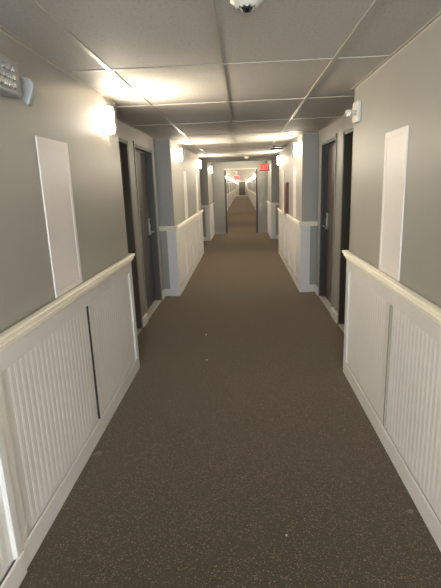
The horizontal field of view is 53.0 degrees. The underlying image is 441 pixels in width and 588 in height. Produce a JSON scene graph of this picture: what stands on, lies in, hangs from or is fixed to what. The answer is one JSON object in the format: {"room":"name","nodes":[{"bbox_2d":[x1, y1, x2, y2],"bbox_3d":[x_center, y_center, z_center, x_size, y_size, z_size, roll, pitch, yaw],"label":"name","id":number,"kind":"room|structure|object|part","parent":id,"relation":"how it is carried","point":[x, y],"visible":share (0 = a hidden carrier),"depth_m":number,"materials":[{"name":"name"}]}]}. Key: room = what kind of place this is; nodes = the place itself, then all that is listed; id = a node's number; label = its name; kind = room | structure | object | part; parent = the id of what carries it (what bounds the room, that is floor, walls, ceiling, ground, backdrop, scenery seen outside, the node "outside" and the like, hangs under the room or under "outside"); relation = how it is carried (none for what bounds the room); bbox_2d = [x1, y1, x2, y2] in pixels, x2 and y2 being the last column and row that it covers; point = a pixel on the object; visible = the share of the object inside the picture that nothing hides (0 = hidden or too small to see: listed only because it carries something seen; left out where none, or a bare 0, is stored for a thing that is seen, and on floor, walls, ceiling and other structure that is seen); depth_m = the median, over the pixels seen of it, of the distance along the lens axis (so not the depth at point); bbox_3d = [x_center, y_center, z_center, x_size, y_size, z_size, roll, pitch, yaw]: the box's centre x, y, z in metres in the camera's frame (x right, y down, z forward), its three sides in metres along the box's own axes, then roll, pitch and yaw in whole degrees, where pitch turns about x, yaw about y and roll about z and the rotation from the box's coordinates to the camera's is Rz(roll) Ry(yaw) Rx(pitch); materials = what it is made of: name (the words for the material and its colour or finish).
{"room":"hotel corridor","nodes":[
{"label":"hotel corridor","id":0,"kind":"room"},
{"bbox_2d":[0,32,235,585],"bbox_3d":[0.322,-7.583,32.476,0.600,2.360,72.650,-1,14,3],"label":"wall","id":1,"kind":"structure","parent":0,"point":[64,109],"depth_m":2.55,"materials":[{"name":"beige paint"}]},
{"bbox_2d":[0,419,26,587],"bbox_3d":[-0.950,1.240,-0.428,0.028,0.962,4.487,-1,14,3],"label":"trim","id":2,"kind":"structure","parent":1,"relation":"attached to","point":[11,549],"depth_m":1.75,"materials":[{"name":"white paint"}]},
{"bbox_3d":[-0.871,0.781,1.415,0.004,0.772,0.604,-1,14,3],"label":"beadboard panel","id":3,"kind":"part","parent":2,"relation":"part of","materials":[{"name":"white paint"}]},
{"bbox_3d":[-0.924,1.652,-0.328,0.005,0.112,4.487,-1,14,3],"label":"baseboard","id":4,"kind":"part","parent":2,"relation":"part of","materials":[{"name":"white paint"}]},
{"bbox_2d":[0,53,36,106],"bbox_3d":[-0.850,-0.846,1.712,0.086,0.156,0.445,-1,14,3],"label":"emergency light","id":5,"kind":"object","parent":1,"relation":"attached to","point":[12,85],"visible":1,"depth_m":1.78,"materials":[{"name":"grey plastic"}]},
{"bbox_3d":[-0.832,-0.832,1.642,0.008,0.092,0.285,-1,14,3],"label":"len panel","id":6,"kind":"part","parent":5,"relation":"part of","materials":[{"name":"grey plastic"}]},
{"bbox_2d":[35,136,82,297],"bbox_3d":[-0.845,-0.405,2.349,0.008,0.787,0.380,-1,14,3],"label":"wall panel","id":7,"kind":"object","parent":1,"relation":"attached to","point":[53,156],"visible":1,"depth_m":2.32,"materials":[{"name":"white paint"}]},
{"bbox_2d":[0,253,134,351],"bbox_3d":[-1.011,0.486,0.524,0.263,0.065,6.688,-1,14,3],"label":"trim","id":8,"kind":"structure","parent":1,"relation":"attached to","point":[14,333],"depth_m":2.17,"materials":[{"name":"beige paint"}]},
{"bbox_2d":[0,262,139,567],"bbox_3d":[-0.903,0.446,2.810,0.233,0.962,2.158,-1,14,3],"label":"wainscoting","id":9,"kind":"structure","parent":1,"relation":"attached to","point":[59,380],"depth_m":2.29,"materials":[{"name":"white paint"}]},
{"bbox_3d":[-0.828,0.565,2.291,0.005,0.772,1.000,-1,14,3],"label":"beadboard panel","id":10,"kind":"part","parent":9,"relation":"part of","materials":[{"name":"white paint"}]},
{"bbox_3d":[-0.889,0.859,2.905,0.233,0.112,2.146,-1,14,3],"label":"baseboard","id":11,"kind":"part","parent":9,"relation":"part of","materials":[{"name":"white paint"}]},
{"bbox_3d":[-0.779,0.315,3.305,0.004,0.772,0.957,-1,14,3],"label":"beadboard panel","id":12,"kind":"part","parent":9,"relation":"part of","materials":[{"name":"white paint"}]},
{"bbox_2d":[100,106,114,135],"bbox_3d":[-0.787,-1.215,3.110,0.076,0.190,0.136,-1,14,3],"label":"wall sconce","id":13,"kind":"object","parent":1,"relation":"attached to","point":[106,112],"visible":1,"depth_m":3.06,"materials":[{"name":"white glass"}]},
{"bbox_2d":[118,135,142,335],"bbox_3d":[-1.017,-0.491,4.341,0.142,2.060,1.012,-1,14,3],"label":"door","id":14,"kind":"structure","parent":1,"relation":"in","point":[123,141],"depth_m":4.74,"materials":[{"name":"grey paint"}]},
{"bbox_2d":[142,313,147,327],"bbox_3d":[-0.884,0.306,5.181,0.024,0.104,0.246,-1,14,3],"label":"baseboard","id":15,"kind":"structure","parent":1,"relation":"attached to","point":[145,317],"depth_m":5.15,"materials":[{"name":"white paint"}]},
{"bbox_2d":[133,141,162,319],"bbox_3d":[-0.957,-0.794,5.568,0.142,2.060,1.022,-1,14,3],"label":"door","id":16,"kind":"structure","parent":1,"relation":"in","point":[143,155],"depth_m":5.83,"materials":[{"name":"grey paint"}]},
{"bbox_3d":[-0.951,-0.902,5.928,0.024,0.220,0.060,-1,14,3],"label":"lock plate","id":17,"kind":"part","parent":16,"relation":"part of","materials":[{"name":"silver metal"}]},
{"bbox_2d":[177,149,182,161],"bbox_3d":[-0.614,-2.095,6.679,0.076,0.190,0.136,-1,14,3],"label":"wall sconce","id":18,"kind":"object","parent":1,"relation":"attached to","point":[179,151],"visible":1,"depth_m":6.62,"materials":[{"name":"white glass"}]},
{"bbox_2d":[159,210,203,295],"bbox_3d":[-0.613,-0.967,8.411,0.269,1.021,4.288,-1,14,3],"label":"wainscoting","id":19,"kind":"structure","parent":1,"relation":"attached to","point":[185,242],"depth_m":7.03,"materials":[{"name":"white paint"}]},
{"bbox_3d":[-0.630,-1.431,8.298,0.269,0.065,4.288,-1,14,3],"label":"chair rail","id":20,"kind":"part","parent":19,"relation":"part of","materials":[{"name":"beige paint"}]},
{"bbox_3d":[-0.602,-0.579,6.930,0.004,0.772,0.953,-1,14,3],"label":"beadboard panel","id":21,"kind":"part","parent":19,"relation":"part of","materials":[{"name":"white paint"}]},
{"bbox_3d":[-0.613,-0.525,8.520,0.239,0.112,4.186,-1,14,3],"label":"baseboard","id":22,"kind":"part","parent":19,"relation":"part of","materials":[{"name":"white paint"}]},
{"bbox_3d":[-0.554,-0.823,7.918,0.004,0.772,0.915,-1,14,3],"label":"beadboard panel","id":23,"kind":"part","parent":19,"relation":"part of","materials":[{"name":"white paint"}]},
{"bbox_3d":[-0.507,-1.062,8.888,0.004,0.772,0.915,-1,14,3],"label":"beadboard panel","id":24,"kind":"part","parent":19,"relation":"part of","materials":[{"name":"white paint"}]},
{"bbox_3d":[-0.458,-1.310,9.894,0.004,0.772,0.990,-1,14,3],"label":"beadboard panel","id":25,"kind":"part","parent":19,"relation":"part of","materials":[{"name":"white paint"}]},
{"bbox_2d":[183,171,187,218],"bbox_3d":[-0.592,-1.684,7.532,0.008,0.787,0.360,-1,14,3],"label":"wall panel","id":26,"kind":"object","parent":1,"relation":"attached to","point":[184,172],"visible":0.98,"depth_m":7.51,"materials":[{"name":"white paint"}]},
{"bbox_2d":[195,174,198,211],"bbox_3d":[-0.499,-2.157,9.453,0.008,0.787,0.360,-1,14,3],"label":"wall panel","id":27,"kind":"object","parent":1,"relation":"attached to","point":[197,200],"visible":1,"depth_m":9.46,"materials":[{"name":"white paint"}]},
{"bbox_2d":[197,160,200,168],"bbox_3d":[-0.465,-2.848,9.734,0.076,0.190,0.136,-1,14,3],"label":"wall sconce","id":28,"kind":"object","parent":1,"relation":"attached to","point":[198,161],"visible":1,"depth_m":9.68,"materials":[{"name":"white glass"}]},
{"bbox_2d":[201,203,214,240],"bbox_3d":[-0.358,-2.274,13.713,0.263,1.021,1.888,-1,14,3],"label":"trim","id":29,"kind":"structure","parent":1,"relation":"attached to","point":[209,209],"depth_m":12.92,"materials":[{"name":"white paint"}]},
{"bbox_3d":[-0.375,-2.738,13.599,0.263,0.065,1.888,-1,14,3],"label":"chair rail","id":30,"kind":"part","parent":29,"relation":"part of","materials":[{"name":"beige paint"}]},
{"bbox_3d":[-0.271,-2.260,13.745,0.004,0.772,1.687,-1,14,3],"label":"beadboard panel","id":31,"kind":"part","parent":29,"relation":"part of","materials":[{"name":"white paint"}]},
{"bbox_2d":[228,192,230,206],"bbox_3d":[0.626,-7.266,33.957,0.263,1.021,3.996,-1,14,3],"label":"trim","id":32,"kind":"structure","parent":1,"relation":"attached to","point":[229,196],"depth_m":33.03,"materials":[{"name":"white paint"}]},
{"bbox_2d":[0,0,440,162],"bbox_3d":[0.129,-1.862,4.540,3.050,0.172,16.110,-1,14,3],"label":"ceiling","id":33,"kind":"structure","parent":0,"point":[220,82],"depth_m":2.27,"materials":[{"name":"tile"}]},
{"bbox_2d":[230,0,263,12],"bbox_3d":[0.094,-1.027,1.562,0.124,0.056,0.124,-1,14,3],"label":"dome camera","id":34,"kind":"object","parent":33,"relation":"attached to","point":[246,6],"visible":1,"depth_m":1.55,"materials":[{"name":"beige plastic"}]},
{"bbox_2d":[259,160,269,170],"bbox_3d":[1.222,-3.575,12.307,0.295,0.295,0.052,-1,14,3],"label":"exit sign","id":35,"kind":"object","parent":33,"relation":"hanging from","point":[262,167],"visible":1,"depth_m":12.30,"materials":[{"name":"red plastic"}]},
{"bbox_2d":[269,145,287,149],"bbox_3d":[1.059,-2.697,8.135,0.285,0.007,0.970,-1,14,3],"label":"ceiling vent","id":36,"kind":"object","parent":33,"relation":"in","point":[273,147],"visible":0.88,"depth_m":8.08,"materials":[{"name":"black"}]},
{"bbox_2d":[19,196,440,587],"bbox_3d":[1.462,-5.955,30.837,3.050,0.100,69.200,-1,14,3],"label":"floor","id":37,"kind":"structure","parent":0,"point":[202,474],"depth_m":2.50,"materials":[{"name":"brown carpet"}]},
{"bbox_2d":[93,451,101,456],"bbox_3d":[-0.740,0.966,2.671,0.053,0.007,0.046,-13,18,-38],"label":"stain","id":38,"kind":"object","parent":37,"relation":"on","point":[98,453],"visible":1,"depth_m":2.67,"materials":[{"name":"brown carpet"}]},
{"bbox_2d":[211,161,267,231],"bbox_3d":[0.664,-3.194,14.502,2.900,2.360,0.180,-1,14,3],"label":"wall","id":39,"kind":"structure","parent":0,"point":[218,185],"depth_m":14.38,"materials":[{"name":"grey paint"}]},
{"bbox_2d":[224,168,257,233],"bbox_3d":[0.686,-3.056,14.535,1.065,2.075,0.204,-1,14,3],"label":"trim","id":40,"kind":"structure","parent":39,"relation":"attached to","point":[233,168],"depth_m":14.41,"materials":[{"name":"grey paint"}]},
{"bbox_2d":[226,169,254,180],"bbox_3d":[2.036,-11.532,43.740,3.050,0.166,60.650,-1,14,3],"label":"ceiling","id":41,"kind":"structure","parent":0,"point":[246,174],"depth_m":26.73,"materials":[{"name":"tile"}]},
{"bbox_2d":[236,180,247,195],"bbox_3d":[3.228,-16.321,67.738,3.050,2.360,0.200,-1,14,3],"label":"wall","id":42,"kind":"structure","parent":0,"point":[237,182],"depth_m":67.66,"materials":[{"name":"beige paint"}]},
{"bbox_2d":[239,181,245,194],"bbox_3d":[3.302,-16.162,67.647,1.020,2.090,0.045,-1,14,3],"label":"door","id":43,"kind":"structure","parent":42,"relation":"in","point":[241,183],"depth_m":67.63,"materials":[{"name":"grey paint"}]},
{"bbox_2d":[247,18,440,522],"bbox_3d":[2.713,-7.636,32.346,0.600,2.360,72.650,-1,14,3],"label":"wall","id":44,"kind":"structure","parent":0,"point":[406,90],"depth_m":2.49,"materials":[{"name":"beige paint"}]},
{"bbox_2d":[252,192,254,206],"bbox_3d":[2.585,-7.311,33.851,0.263,1.021,3.996,-1,14,3],"label":"trim","id":45,"kind":"structure","parent":44,"relation":"attached to","point":[253,194],"depth_m":32.60,"materials":[{"name":"white paint"}]},
{"bbox_2d":[267,201,278,238],"bbox_3d":[1.600,-2.318,13.607,0.263,1.021,1.888,-1,14,3],"label":"trim","id":46,"kind":"structure","parent":44,"relation":"attached to","point":[271,207],"depth_m":12.80,"materials":[{"name":"white paint"}]},
{"bbox_3d":[1.518,-2.300,13.649,0.004,0.772,1.687,-1,14,3],"label":"beadboard panel","id":47,"kind":"part","parent":46,"relation":"part of","materials":[{"name":"white paint"}]},
{"bbox_2d":[277,156,280,165],"bbox_3d":[1.234,-2.803,9.302,0.076,0.190,0.136,-1,14,3],"label":"wall sconce","id":48,"kind":"object","parent":44,"relation":"attached to","point":[279,157],"visible":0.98,"depth_m":9.24,"materials":[{"name":"white glass"}]},
{"bbox_2d":[282,170,283,210],"bbox_3d":[1.261,-2.078,8.871,0.008,0.787,0.360,-1,14,3],"label":"wall panel","id":49,"kind":"object","parent":44,"relation":"attached to","point":[282,170],"visible":0.89,"depth_m":8.91,"materials":[{"name":"white paint"}]},
{"bbox_2d":[284,182,288,214],"bbox_3d":[1.206,-1.750,8.130,0.054,0.590,0.420,-1,14,3],"label":"fire extinguisher cabinet","id":50,"kind":"object","parent":44,"relation":"attached to","point":[286,184],"visible":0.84,"depth_m":7.97,"materials":[{"name":"red paint"}]},
{"bbox_3d":[1.197,-1.750,8.130,0.014,0.560,0.390,-1,14,3],"label":"door","id":51,"kind":"part","parent":50,"relation":"part of","materials":[{"name":"grey paint"}]},
{"bbox_2d":[293,166,295,217],"bbox_3d":[1.169,-1.609,6.970,0.008,0.787,0.360,-1,14,3],"label":"wall panel","id":52,"kind":"object","parent":44,"relation":"attached to","point":[294,167],"visible":0.98,"depth_m":6.97,"materials":[{"name":"white paint"}]},
{"bbox_2d":[294,143,298,156],"bbox_3d":[1.091,-2.079,6.363,0.076,0.190,0.136,-1,14,3],"label":"wall sconce","id":53,"kind":"object","parent":44,"relation":"attached to","point":[296,145],"visible":1,"depth_m":6.31,"materials":[{"name":"white glass"}]},
{"bbox_2d":[277,208,317,291],"bbox_3d":[1.334,-0.986,8.204,0.269,1.021,3.938,-1,14,3],"label":"trim","id":54,"kind":"structure","parent":44,"relation":"attached to","point":[294,235],"depth_m":6.82,"materials":[{"name":"white paint"}]},
{"bbox_3d":[1.313,-1.266,9.453,0.004,0.772,1.139,-1,14,3],"label":"beadboard panel","id":55,"kind":"part","parent":54,"relation":"part of","materials":[{"name":"white paint"}]},
{"bbox_3d":[1.263,-1.012,8.423,0.004,0.772,0.815,-1,14,3],"label":"beadboard panel","id":56,"kind":"part","parent":54,"relation":"part of","materials":[{"name":"white paint"}]},
{"bbox_3d":[1.219,-0.788,7.516,0.004,0.772,0.885,-1,14,3],"label":"beadboard panel","id":57,"kind":"part","parent":54,"relation":"part of","materials":[{"name":"white paint"}]},
{"bbox_3d":[1.181,-0.592,6.722,0.004,0.772,0.583,-1,14,3],"label":"beadboard panel","id":58,"kind":"part","parent":54,"relation":"part of","materials":[{"name":"white paint"}]},
{"bbox_3d":[1.365,-0.545,8.311,0.239,0.112,3.836,-1,14,3],"label":"baseboard","id":59,"kind":"part","parent":54,"relation":"part of","materials":[{"name":"white paint"}]},
{"bbox_3d":[1.268,-1.198,7.070,0.269,0.065,1.834,-1,14,3],"label":"chair rail","id":60,"kind":"part","parent":54,"relation":"part of","materials":[{"name":"beige paint"}]},
{"bbox_2d":[318,133,336,313],"bbox_3d":[1.380,-0.860,5.500,0.132,2.060,0.942,-1,14,3],"label":"door","id":61,"kind":"structure","parent":44,"relation":"in","point":[329,145],"depth_m":5.75,"materials":[{"name":"brown paint"}]},
{"bbox_3d":[1.401,-0.960,5.820,0.024,0.220,0.060,-1,14,3],"label":"lock plate","id":62,"kind":"part","parent":61,"relation":"part of","materials":[{"name":"silver metal"}]},
{"bbox_2d":[331,307,336,322],"bbox_3d":[1.320,0.242,5.120,0.024,0.104,0.326,-1,14,3],"label":"baseboard","id":63,"kind":"structure","parent":44,"relation":"attached to","point":[333,312],"depth_m":5.11,"materials":[{"name":"white paint"}]},
{"bbox_2d":[337,124,353,331],"bbox_3d":[1.316,-0.536,4.186,0.132,2.060,1.112,-1,14,3],"label":"door","id":64,"kind":"structure","parent":44,"relation":"in","point":[347,142],"depth_m":4.63,"materials":[{"name":"brown paint"}]},
{"bbox_2d":[346,100,361,123],"bbox_3d":[0.929,-1.269,3.091,0.083,0.140,0.132,-1,14,3],"label":"emergency light","id":65,"kind":"object","parent":44,"relation":"attached to","point":[355,112],"visible":1,"depth_m":3.04,"materials":[{"name":"beige plastic"}]},
{"bbox_2d":[342,250,440,550],"bbox_3d":[0.961,0.923,0.463,0.263,1.021,6.548,-1,14,3],"label":"wainscoting","id":66,"kind":"structure","parent":44,"relation":"attached to","point":[392,333],"depth_m":2.38,"materials":[{"name":"white paint"}]},
{"bbox_3d":[1.004,0.305,3.082,0.004,0.772,0.937,-1,14,3],"label":"beadboard panel","id":67,"kind":"part","parent":66,"relation":"part of","materials":[{"name":"white paint"}]},
{"bbox_3d":[0.944,0.459,0.350,0.263,0.065,6.548,-1,14,3],"label":"chair rail","id":68,"kind":"part","parent":66,"relation":"part of","materials":[{"name":"beige paint"}]},
{"bbox_3d":[0.991,1.369,0.549,0.233,0.112,6.503,-1,14,3],"label":"baseboard","id":69,"kind":"part","parent":66,"relation":"part of","materials":[{"name":"white paint"}]},
{"bbox_3d":[0.953,0.559,2.053,0.004,0.772,1.079,-1,14,3],"label":"beadboard panel","id":70,"kind":"part","parent":66,"relation":"part of","materials":[{"name":"white paint"}]},
{"bbox_2d":[379,125,408,280],"bbox_3d":[0.949,-0.492,2.441,0.008,0.787,0.350,-1,14,3],"label":"wall panel","id":71,"kind":"object","parent":44,"relation":"attached to","point":[396,141],"visible":1,"depth_m":2.42,"materials":[{"name":"white paint"}]}
]}

